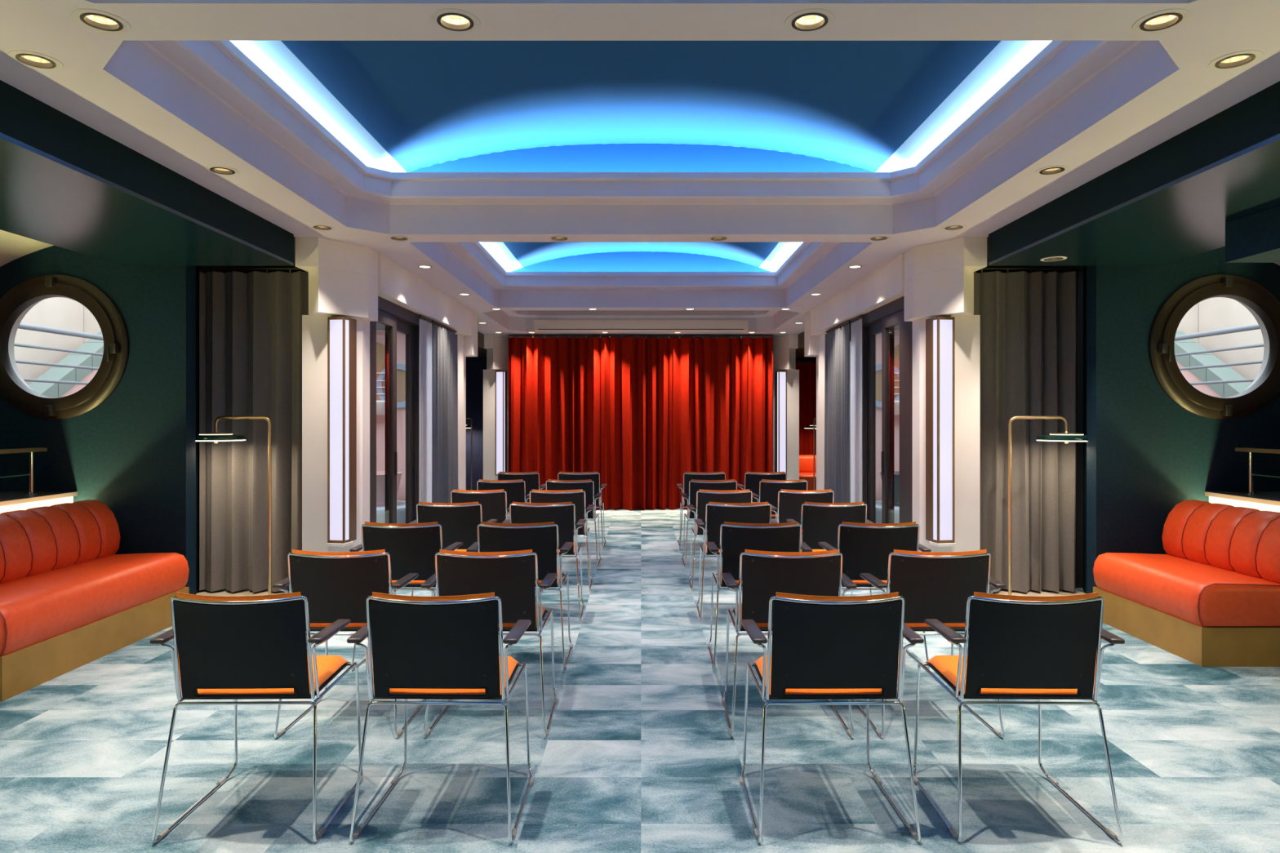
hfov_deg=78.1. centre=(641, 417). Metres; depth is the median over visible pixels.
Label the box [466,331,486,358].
wall
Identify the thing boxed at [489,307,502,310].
recessed light
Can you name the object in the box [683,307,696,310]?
recessed light
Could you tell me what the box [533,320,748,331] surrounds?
screen housing
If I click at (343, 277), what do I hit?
pillar
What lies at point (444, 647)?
chair
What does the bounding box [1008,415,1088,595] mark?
floor lamp
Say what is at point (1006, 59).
cove
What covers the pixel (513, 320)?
trim
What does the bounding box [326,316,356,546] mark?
wall light
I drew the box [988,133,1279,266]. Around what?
ceiling
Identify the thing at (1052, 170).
recessed light
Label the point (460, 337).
wall
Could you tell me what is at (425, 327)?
sheer curtain
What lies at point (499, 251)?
cove
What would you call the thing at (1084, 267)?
wall
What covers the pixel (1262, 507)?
wall
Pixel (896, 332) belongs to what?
wall
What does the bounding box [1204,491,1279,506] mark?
trim
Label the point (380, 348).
arch panel
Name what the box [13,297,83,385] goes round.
wall
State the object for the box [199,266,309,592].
curtain
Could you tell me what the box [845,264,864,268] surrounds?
recessed light
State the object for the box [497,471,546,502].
chair
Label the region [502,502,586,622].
chair
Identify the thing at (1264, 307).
porthole frame
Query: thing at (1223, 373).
parapet
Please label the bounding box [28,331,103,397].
parapet
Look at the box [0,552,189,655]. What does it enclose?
seat cushion
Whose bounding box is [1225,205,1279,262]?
ceiling
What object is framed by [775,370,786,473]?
wall lamp
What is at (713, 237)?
recessed light
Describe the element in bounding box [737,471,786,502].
chair
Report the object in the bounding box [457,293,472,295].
recessed light
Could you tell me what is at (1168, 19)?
recessed light
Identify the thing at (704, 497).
chair
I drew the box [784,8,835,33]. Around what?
recessed light
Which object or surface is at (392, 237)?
recessed light
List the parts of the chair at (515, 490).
panel, frame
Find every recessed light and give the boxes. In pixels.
[7,49,63,70]
[71,8,131,33]
[204,165,239,175]
[309,224,334,230]
[387,235,410,240]
[415,264,434,268]
[430,8,480,33]
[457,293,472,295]
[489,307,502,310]
[548,235,570,240]
[586,307,599,310]
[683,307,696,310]
[707,235,729,240]
[778,307,792,310]
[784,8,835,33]
[808,293,823,295]
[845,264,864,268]
[866,235,890,240]
[941,224,966,230]
[1035,165,1069,175]
[1040,256,1066,261]
[1132,8,1191,33]
[1207,49,1263,70]
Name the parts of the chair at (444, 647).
armrest, arm rod, sled leg, panel, frame, arm rod, sled leg, armrest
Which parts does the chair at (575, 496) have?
panel, frame, sled leg, arm rod, armrest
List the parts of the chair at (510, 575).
armrest, arm rod, sled leg, panel, frame, sled leg, arm rod, armrest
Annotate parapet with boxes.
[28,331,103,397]
[1173,331,1251,397]
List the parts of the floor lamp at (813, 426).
lamp shade, stem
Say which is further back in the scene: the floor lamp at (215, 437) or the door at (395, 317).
the door at (395, 317)
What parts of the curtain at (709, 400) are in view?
rail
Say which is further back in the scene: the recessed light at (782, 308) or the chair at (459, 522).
the recessed light at (782, 308)
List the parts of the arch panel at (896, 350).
bowl sill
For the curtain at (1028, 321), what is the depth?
6.32 m
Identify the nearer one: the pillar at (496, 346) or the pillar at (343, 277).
the pillar at (343, 277)
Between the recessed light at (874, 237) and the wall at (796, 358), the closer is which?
the recessed light at (874, 237)
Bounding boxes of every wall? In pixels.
[0,245,195,595]
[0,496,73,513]
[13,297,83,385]
[83,305,405,500]
[195,266,199,595]
[199,269,306,356]
[455,332,463,489]
[466,358,486,490]
[795,331,816,358]
[795,358,816,362]
[818,332,850,502]
[875,302,1199,500]
[975,267,1083,587]
[1083,266,1086,594]
[1086,246,1279,594]
[1199,297,1263,382]
[1208,496,1279,512]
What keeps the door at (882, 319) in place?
in the wall at (821, 337)
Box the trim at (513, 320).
[483,310,799,331]
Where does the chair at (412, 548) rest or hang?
on the floor
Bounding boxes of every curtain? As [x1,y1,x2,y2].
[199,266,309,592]
[418,315,431,506]
[431,320,457,502]
[508,334,645,510]
[645,335,773,509]
[795,360,816,454]
[824,320,850,502]
[850,315,862,502]
[973,266,1078,592]
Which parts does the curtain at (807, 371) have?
rail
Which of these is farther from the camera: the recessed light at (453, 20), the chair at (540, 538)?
the chair at (540, 538)
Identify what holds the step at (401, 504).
on the courtyard
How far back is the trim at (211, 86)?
4.83 m
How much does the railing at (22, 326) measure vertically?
2.252 m
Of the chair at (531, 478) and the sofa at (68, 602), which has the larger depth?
the chair at (531, 478)
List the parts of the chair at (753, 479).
frame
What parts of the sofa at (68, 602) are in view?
channel backrest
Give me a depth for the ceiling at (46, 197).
4.26 m
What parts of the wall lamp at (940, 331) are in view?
glass, sill, glass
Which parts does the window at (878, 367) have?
pane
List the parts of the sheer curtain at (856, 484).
rail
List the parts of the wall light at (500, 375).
glass, glass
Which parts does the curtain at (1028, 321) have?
rail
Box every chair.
[149,591,363,844]
[272,549,426,738]
[346,591,533,844]
[349,521,462,670]
[409,502,497,596]
[420,549,558,738]
[450,488,512,523]
[466,521,573,671]
[476,479,531,518]
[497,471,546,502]
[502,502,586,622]
[529,488,594,591]
[546,479,602,567]
[557,471,607,548]
[676,471,725,548]
[680,479,737,567]
[686,488,752,591]
[694,502,778,622]
[706,521,812,670]
[720,549,857,738]
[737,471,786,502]
[739,591,924,844]
[752,479,807,518]
[768,488,834,537]
[786,502,873,595]
[817,521,931,670]
[853,549,1006,738]
[912,591,1124,844]
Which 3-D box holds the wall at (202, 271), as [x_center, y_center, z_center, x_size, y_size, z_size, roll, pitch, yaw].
[-3.110,-0.080,6.393,1.380,3.000,0.495,0,0,0]
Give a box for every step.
[376,500,405,523]
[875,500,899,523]
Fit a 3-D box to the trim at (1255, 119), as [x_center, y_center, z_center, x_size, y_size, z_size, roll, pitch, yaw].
[2.440,-1.230,1.660,0.020,0.299,7.720,0,0,0]
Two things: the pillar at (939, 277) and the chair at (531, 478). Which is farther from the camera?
the chair at (531, 478)
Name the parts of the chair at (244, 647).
armrest, arm rod, sled leg, panel, frame, arm rod, armrest, sled leg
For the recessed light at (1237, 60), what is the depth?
2.84 m
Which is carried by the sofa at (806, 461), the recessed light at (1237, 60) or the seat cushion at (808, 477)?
the seat cushion at (808, 477)
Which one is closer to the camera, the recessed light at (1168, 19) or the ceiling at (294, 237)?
the recessed light at (1168, 19)
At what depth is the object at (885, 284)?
7.25 m
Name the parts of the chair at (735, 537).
armrest, arm rod, sled leg, panel, frame, armrest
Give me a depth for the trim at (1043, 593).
6.32 m
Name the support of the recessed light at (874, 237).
in the ceiling at (82, 90)
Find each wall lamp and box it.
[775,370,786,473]
[925,316,955,546]
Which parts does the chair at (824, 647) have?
armrest, sled leg, arm rod, frame, panel, sled leg, arm rod, armrest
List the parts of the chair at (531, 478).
frame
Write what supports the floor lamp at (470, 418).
on the floor
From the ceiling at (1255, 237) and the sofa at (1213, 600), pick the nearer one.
the ceiling at (1255, 237)
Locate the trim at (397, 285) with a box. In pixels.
[377,253,471,335]
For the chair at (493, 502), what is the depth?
6.43 m
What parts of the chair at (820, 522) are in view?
armrest, panel, frame, sled leg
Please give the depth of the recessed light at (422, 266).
6.68 m
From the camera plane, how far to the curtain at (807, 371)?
14.04 m
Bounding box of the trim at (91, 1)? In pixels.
[86,0,1195,3]
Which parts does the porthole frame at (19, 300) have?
latch handle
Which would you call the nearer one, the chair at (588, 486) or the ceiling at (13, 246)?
the ceiling at (13, 246)
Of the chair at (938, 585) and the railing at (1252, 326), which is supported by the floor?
the chair at (938, 585)
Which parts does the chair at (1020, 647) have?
sled leg, armrest, arm rod, frame, panel, sled leg, arm rod, armrest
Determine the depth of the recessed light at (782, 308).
9.30 m
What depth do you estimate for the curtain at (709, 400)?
12.13 m
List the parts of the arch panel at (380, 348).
bowl sill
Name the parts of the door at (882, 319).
sliding panel, handle, sliding panel, handle, sliding panel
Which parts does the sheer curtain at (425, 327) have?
rail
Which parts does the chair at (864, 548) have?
armrest, panel, frame, sled leg, armrest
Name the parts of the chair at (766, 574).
armrest, arm rod, sled leg, frame, panel, sled leg, arm rod, armrest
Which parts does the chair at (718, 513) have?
armrest, arm rod, sled leg, frame, panel, armrest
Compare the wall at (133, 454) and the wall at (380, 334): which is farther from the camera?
the wall at (380, 334)
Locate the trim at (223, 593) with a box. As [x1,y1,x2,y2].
[195,588,289,596]
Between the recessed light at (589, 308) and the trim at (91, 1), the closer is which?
the trim at (91, 1)
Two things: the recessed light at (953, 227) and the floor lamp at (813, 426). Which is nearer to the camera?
the recessed light at (953, 227)
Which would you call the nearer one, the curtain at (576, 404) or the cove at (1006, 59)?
the cove at (1006, 59)
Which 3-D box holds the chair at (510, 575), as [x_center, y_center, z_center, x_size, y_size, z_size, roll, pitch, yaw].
[-0.688,1.003,3.725,0.587,0.832,0.538,0,0,0]
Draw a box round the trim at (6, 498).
[0,491,77,506]
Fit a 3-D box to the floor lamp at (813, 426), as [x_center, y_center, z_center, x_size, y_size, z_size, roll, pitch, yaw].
[2.913,0.711,13.174,0.406,1.418,0.746,0,0,18]
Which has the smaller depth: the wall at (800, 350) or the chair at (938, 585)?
the chair at (938, 585)
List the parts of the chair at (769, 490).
panel, frame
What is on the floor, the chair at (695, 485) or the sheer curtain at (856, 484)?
the chair at (695, 485)
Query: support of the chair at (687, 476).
on the floor
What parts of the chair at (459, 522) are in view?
panel, frame, armrest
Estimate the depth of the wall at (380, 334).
9.56 m
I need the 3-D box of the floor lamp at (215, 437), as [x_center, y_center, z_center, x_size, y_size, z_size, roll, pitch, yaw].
[-3.035,0.698,5.950,0.746,1.418,0.406,0,0,0]
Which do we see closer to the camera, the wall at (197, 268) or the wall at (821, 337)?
the wall at (197, 268)
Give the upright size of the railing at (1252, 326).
2.252 m
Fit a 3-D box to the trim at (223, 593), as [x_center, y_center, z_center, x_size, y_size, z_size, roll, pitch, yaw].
[-3.020,1.413,6.250,1.060,0.011,0.600,0,0,0]
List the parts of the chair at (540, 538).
armrest, panel, frame, sled leg, arm rod, armrest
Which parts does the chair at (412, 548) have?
armrest, sled leg, panel, frame, armrest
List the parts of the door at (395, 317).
sliding panel, handle, sliding panel, handle, sliding panel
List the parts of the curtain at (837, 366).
rail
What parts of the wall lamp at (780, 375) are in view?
glass, glass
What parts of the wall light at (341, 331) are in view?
glass, sill, glass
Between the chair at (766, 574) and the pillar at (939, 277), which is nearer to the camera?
the chair at (766, 574)
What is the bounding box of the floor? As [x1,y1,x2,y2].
[0,507,1279,852]
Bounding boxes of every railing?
[0,447,47,494]
[13,323,103,385]
[1174,323,1263,385]
[1235,447,1279,494]
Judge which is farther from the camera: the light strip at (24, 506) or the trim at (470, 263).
the trim at (470, 263)
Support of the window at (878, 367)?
in the wall at (896, 332)
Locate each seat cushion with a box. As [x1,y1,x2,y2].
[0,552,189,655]
[799,472,816,490]
[1093,552,1279,626]
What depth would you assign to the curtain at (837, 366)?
8.23 m
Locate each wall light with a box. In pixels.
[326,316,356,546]
[495,370,506,477]
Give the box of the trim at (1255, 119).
[988,80,1279,262]
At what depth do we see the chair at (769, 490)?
7.46 m
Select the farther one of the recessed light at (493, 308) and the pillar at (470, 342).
the pillar at (470, 342)
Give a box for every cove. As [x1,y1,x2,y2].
[230,40,1051,172]
[480,242,802,271]
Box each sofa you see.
[0,499,189,702]
[799,454,816,490]
[1093,499,1279,666]
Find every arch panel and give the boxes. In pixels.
[376,342,385,414]
[893,344,899,414]
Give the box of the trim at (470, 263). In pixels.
[409,242,871,306]
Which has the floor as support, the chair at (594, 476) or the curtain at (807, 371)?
the chair at (594, 476)
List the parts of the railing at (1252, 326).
handrail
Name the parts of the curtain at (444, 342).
rail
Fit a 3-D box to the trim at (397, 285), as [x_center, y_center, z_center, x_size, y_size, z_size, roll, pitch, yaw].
[-2.190,-1.129,7.800,0.320,0.299,3.298,0,0,0]
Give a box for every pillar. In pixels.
[295,236,377,551]
[463,310,477,489]
[483,334,511,479]
[768,334,799,479]
[804,310,818,490]
[904,236,986,551]
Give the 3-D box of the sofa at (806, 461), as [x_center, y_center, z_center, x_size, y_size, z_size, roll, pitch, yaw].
[3.300,1.040,13.463,1.600,0.760,0.875,0,0,0]
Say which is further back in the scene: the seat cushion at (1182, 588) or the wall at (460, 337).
the wall at (460, 337)
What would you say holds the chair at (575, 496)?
on the floor
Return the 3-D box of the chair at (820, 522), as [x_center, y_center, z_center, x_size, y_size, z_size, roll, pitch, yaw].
[1.346,1.003,5.705,0.587,0.832,0.538,0,0,1]
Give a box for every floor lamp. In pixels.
[195,415,271,595]
[466,417,472,490]
[804,417,816,490]
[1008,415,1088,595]
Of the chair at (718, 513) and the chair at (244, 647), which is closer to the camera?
the chair at (244, 647)
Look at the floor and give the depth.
3.26 m
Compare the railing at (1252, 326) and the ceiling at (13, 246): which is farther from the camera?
the railing at (1252, 326)
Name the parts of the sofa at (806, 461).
backrest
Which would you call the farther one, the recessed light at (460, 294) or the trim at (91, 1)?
the recessed light at (460, 294)
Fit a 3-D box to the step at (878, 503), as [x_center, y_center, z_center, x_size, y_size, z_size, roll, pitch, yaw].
[3.050,1.200,9.000,1.100,0.400,1.100,0,0,0]
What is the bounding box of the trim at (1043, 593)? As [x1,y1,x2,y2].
[989,588,1085,596]
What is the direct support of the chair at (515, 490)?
on the floor
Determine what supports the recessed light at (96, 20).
in the ceiling at (82, 90)
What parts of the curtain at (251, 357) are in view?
rail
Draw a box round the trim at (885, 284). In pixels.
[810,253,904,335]
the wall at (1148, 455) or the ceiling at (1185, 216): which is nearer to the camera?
the ceiling at (1185, 216)
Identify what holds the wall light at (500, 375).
attached to the pillar at (496, 346)
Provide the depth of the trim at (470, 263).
9.06 m
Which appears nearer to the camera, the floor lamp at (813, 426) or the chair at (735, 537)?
the chair at (735, 537)
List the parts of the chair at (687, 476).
arm rod, sled leg, panel, frame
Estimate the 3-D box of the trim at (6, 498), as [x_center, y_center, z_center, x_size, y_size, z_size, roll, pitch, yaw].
[-4.675,0.542,1.700,1.350,0.029,7.800,0,0,0]
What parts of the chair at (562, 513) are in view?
armrest, panel, frame, sled leg, arm rod, armrest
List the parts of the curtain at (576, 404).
rail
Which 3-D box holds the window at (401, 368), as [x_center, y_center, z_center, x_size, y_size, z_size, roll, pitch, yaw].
[-2.930,-0.380,9.535,0.530,0.530,0.040,0,0,0]
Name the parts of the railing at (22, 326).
handrail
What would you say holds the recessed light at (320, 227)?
in the ceiling at (82, 90)
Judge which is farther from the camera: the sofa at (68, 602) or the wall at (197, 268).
the wall at (197, 268)
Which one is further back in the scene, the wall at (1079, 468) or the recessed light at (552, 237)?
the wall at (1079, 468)
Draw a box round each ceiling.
[0,0,1279,337]
[0,132,293,266]
[0,229,53,266]
[199,236,295,267]
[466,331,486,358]
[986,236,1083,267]
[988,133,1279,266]
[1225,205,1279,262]
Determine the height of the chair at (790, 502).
0.832 m
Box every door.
[369,296,453,523]
[828,295,912,523]
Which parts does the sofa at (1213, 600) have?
channel backrest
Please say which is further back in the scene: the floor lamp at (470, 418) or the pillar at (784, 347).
the floor lamp at (470, 418)
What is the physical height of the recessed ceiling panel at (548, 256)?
0.420 m
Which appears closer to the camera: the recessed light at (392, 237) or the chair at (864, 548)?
the chair at (864, 548)
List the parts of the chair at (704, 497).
armrest, arm rod, sled leg, frame, panel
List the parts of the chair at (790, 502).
armrest, panel, frame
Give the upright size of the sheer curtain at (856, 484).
2.372 m
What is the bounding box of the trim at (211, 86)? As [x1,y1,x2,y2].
[103,40,1178,234]
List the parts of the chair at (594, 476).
panel, frame, sled leg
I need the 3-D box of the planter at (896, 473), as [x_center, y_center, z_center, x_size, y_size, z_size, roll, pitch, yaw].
[3.080,0.819,9.020,0.680,0.360,0.680,0,0,0]
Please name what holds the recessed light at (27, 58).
in the ceiling at (82, 90)
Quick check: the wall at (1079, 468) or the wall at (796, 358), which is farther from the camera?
the wall at (796, 358)
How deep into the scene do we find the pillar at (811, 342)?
9.64 m
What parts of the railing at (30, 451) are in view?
rail, post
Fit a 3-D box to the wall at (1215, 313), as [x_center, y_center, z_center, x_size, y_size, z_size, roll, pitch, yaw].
[6.825,-0.690,7.705,0.150,4.180,3.690,0,0,0]
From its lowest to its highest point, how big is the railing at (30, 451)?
0.315 m
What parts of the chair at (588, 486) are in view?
panel, frame, sled leg, arm rod, armrest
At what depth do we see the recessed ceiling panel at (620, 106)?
4.66 m
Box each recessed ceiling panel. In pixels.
[281,40,1000,172]
[503,242,778,271]
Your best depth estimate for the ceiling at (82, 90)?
2.71 m
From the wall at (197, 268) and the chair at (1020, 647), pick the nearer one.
the chair at (1020, 647)
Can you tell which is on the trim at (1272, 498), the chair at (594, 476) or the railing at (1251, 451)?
the railing at (1251, 451)
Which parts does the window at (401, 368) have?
pane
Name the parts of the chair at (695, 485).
armrest, sled leg, panel, frame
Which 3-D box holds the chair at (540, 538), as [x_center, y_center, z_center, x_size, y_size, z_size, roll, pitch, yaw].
[-0.693,1.003,4.655,0.587,0.832,0.538,0,0,0]
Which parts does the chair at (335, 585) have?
armrest, arm rod, sled leg, panel, frame, arm rod, armrest, sled leg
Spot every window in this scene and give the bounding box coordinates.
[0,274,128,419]
[376,364,405,408]
[875,364,899,407]
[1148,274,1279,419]
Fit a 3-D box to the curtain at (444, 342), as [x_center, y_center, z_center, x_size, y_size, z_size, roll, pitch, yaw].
[-2.077,0.218,8.360,0.084,2.372,1.001,0,0,0]
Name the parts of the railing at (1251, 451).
post, rail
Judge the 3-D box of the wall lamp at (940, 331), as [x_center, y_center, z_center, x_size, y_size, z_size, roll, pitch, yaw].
[2.206,0.103,5.804,0.168,1.667,0.192,0,0,0]
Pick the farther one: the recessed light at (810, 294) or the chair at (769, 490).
the recessed light at (810, 294)
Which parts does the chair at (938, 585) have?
sled leg, armrest, arm rod, frame, panel, sled leg, arm rod, armrest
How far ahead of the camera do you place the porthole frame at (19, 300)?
5.56 m
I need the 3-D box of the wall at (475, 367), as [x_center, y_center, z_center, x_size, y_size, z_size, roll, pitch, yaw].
[-3.915,0.180,14.300,2.970,2.480,0.200,0,0,0]
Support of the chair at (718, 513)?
on the floor
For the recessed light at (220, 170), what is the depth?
4.11 m
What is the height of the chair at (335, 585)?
0.832 m
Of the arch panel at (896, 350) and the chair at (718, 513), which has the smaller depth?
the chair at (718, 513)
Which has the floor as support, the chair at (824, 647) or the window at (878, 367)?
the chair at (824, 647)

